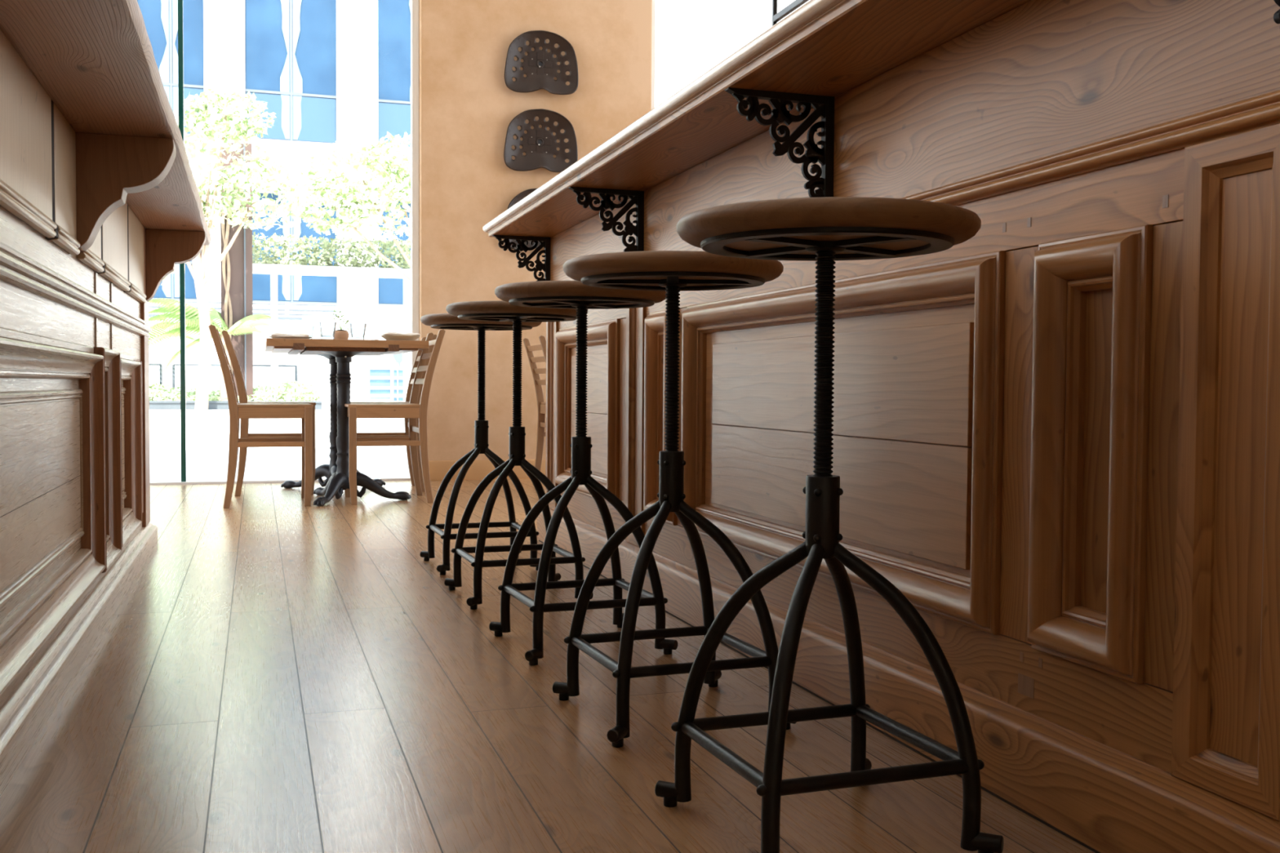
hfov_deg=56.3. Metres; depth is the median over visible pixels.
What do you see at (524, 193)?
seat
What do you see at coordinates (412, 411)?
dining chair
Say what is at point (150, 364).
railing
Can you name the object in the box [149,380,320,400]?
ground cover
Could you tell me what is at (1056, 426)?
bar counter
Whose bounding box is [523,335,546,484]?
dining chair
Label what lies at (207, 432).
ground
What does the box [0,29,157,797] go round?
bar counter
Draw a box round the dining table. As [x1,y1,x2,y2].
[265,337,428,506]
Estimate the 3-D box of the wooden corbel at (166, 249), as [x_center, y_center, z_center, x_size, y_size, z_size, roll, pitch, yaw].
[-1.537,-0.531,3.971,0.184,0.233,0.063,0,2,-18]
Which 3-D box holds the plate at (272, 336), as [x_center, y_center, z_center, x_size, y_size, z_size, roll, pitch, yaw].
[-1.605,-0.406,5.502,0.196,0.014,0.196,0,2,-18]
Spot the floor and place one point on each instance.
(278, 673)
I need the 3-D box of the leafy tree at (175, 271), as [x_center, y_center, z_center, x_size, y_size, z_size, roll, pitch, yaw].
[-12.835,-3.380,27.782,3.937,5.797,2.110,0,2,-18]
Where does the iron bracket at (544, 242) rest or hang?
attached to the bar counter at (1056, 426)
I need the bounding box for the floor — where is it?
[0,479,1094,852]
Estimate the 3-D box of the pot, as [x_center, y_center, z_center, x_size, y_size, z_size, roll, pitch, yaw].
[-1.421,-0.429,5.686,0.075,0.050,0.075,0,2,-18]
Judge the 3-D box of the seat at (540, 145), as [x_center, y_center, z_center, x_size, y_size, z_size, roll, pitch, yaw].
[-0.564,-1.628,6.821,0.431,0.360,0.078,0,2,-18]
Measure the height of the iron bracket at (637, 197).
0.205 m
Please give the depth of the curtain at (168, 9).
37.19 m
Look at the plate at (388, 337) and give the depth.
5.59 m
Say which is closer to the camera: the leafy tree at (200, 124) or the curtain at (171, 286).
the leafy tree at (200, 124)
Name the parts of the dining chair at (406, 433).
seat, post, post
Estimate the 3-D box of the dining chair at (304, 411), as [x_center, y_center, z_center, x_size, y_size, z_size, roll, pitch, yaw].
[-1.709,-0.050,5.408,0.432,0.793,0.400,0,2,-18]
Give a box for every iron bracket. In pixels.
[492,235,550,280]
[568,186,644,251]
[724,87,834,197]
[1273,0,1279,23]
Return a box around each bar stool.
[419,313,541,575]
[444,300,593,609]
[488,280,677,665]
[551,250,795,747]
[654,196,1004,852]
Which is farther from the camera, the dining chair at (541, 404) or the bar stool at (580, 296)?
the dining chair at (541, 404)
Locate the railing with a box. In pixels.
[149,363,297,387]
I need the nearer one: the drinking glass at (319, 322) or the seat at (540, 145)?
the drinking glass at (319, 322)
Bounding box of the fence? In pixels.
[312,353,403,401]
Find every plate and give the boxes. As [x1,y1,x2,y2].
[268,335,312,338]
[380,334,420,340]
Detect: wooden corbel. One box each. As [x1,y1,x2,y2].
[75,132,176,252]
[145,228,205,301]
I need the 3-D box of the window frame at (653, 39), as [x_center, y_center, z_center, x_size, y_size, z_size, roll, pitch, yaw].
[1.552,-1.712,7.631,3.175,4.000,0.100,0,2,-18]
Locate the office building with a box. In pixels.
[137,0,809,399]
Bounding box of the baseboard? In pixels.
[428,458,545,480]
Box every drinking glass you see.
[298,324,315,338]
[318,321,336,339]
[349,323,366,339]
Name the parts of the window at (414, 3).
frame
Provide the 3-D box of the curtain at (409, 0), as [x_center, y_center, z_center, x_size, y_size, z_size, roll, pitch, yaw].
[-7.254,-11.942,39.545,0.750,5.430,0.008,0,2,-18]
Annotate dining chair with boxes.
[208,324,313,508]
[222,330,315,496]
[344,328,445,505]
[350,333,437,492]
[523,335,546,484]
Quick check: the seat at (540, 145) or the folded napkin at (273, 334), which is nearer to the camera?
the folded napkin at (273, 334)
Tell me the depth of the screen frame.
1.87 m
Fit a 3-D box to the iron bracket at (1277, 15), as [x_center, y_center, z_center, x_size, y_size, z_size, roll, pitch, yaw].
[0.551,-0.438,1.106,0.199,0.205,0.017,0,2,-18]
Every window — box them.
[150,0,418,484]
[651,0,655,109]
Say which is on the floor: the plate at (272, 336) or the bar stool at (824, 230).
the bar stool at (824, 230)
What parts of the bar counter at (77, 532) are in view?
panel, panel moulding, rail, string moulding, panel moulding, panel, panel moulding, post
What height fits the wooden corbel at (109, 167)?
0.234 m
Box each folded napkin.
[271,333,309,336]
[382,331,420,335]
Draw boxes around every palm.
[148,297,271,400]
[148,321,195,349]
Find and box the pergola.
[252,231,410,401]
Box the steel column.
[220,142,253,399]
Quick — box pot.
[333,330,348,339]
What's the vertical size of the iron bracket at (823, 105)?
0.205 m
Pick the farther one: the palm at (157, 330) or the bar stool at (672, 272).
the palm at (157, 330)
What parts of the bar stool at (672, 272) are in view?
leg, leg, screw post, seat, leg, leg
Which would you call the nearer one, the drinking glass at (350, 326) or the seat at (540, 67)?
the drinking glass at (350, 326)
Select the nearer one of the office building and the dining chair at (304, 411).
the dining chair at (304, 411)
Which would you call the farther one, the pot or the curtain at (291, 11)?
the curtain at (291, 11)
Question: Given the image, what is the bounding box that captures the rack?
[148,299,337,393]
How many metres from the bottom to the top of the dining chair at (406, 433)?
0.793 m
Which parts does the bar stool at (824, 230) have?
leg, leg, screw post, seat, leg, leg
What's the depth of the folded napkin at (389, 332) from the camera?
5.59 m
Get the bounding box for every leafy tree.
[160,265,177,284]
[174,86,316,410]
[297,131,410,280]
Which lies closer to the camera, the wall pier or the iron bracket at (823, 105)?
the iron bracket at (823, 105)
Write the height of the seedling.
0.156 m
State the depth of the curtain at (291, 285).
38.52 m
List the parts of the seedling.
stem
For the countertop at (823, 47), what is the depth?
2.02 m
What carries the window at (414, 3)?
attached to the wall pier
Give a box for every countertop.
[0,0,211,244]
[482,0,1031,237]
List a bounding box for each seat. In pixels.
[503,108,577,172]
[504,30,578,94]
[506,187,540,249]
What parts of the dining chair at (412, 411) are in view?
leg, leg, seat, post, post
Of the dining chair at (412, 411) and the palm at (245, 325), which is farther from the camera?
the palm at (245, 325)
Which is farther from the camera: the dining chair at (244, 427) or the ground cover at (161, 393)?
the ground cover at (161, 393)
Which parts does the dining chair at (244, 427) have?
post, post, seat, leg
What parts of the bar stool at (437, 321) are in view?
leg, leg, seat, screw post, leg, leg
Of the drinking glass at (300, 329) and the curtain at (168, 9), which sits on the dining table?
the drinking glass at (300, 329)
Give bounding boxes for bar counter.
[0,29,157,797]
[537,0,1279,852]
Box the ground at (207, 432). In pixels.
[149,400,409,481]
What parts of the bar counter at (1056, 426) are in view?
pilaster frame, pilaster panel, panel moulding, panel, rail, rail, pilaster frame, pilaster panel, panel moulding, panel, panel moulding, baseboard, rail, rail, panel moulding, cornice moulding, panel, pilaster frame, pilaster panel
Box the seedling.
[332,308,350,339]
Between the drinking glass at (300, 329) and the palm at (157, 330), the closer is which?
the drinking glass at (300, 329)
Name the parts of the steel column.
climbing stem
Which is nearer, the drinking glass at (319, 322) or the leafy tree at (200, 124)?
the drinking glass at (319, 322)
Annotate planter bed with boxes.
[149,400,321,409]
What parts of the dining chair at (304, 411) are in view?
post, post, seat, leg, leg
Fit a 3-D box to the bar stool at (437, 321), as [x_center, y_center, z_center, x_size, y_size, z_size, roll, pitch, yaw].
[-0.474,0.044,3.582,0.360,0.746,0.360,0,2,-20]
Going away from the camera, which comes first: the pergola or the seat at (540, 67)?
the seat at (540, 67)
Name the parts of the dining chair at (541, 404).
post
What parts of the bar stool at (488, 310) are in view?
leg, leg, seat, screw post, leg, leg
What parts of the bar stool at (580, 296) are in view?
leg, leg, seat, screw post, leg, leg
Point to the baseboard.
(478, 469)
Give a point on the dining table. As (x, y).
(340, 353)
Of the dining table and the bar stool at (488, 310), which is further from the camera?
the dining table
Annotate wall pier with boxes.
[418,0,652,460]
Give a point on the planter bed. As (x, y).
(153, 405)
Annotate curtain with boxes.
[159,0,178,116]
[162,263,179,297]
[280,0,302,139]
[280,200,302,300]
[408,0,410,101]
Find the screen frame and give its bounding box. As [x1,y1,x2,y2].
[772,0,808,26]
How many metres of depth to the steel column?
25.38 m
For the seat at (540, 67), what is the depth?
6.82 m
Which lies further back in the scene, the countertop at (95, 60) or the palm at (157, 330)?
the palm at (157, 330)
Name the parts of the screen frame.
post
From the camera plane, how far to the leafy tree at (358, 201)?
25.28 m

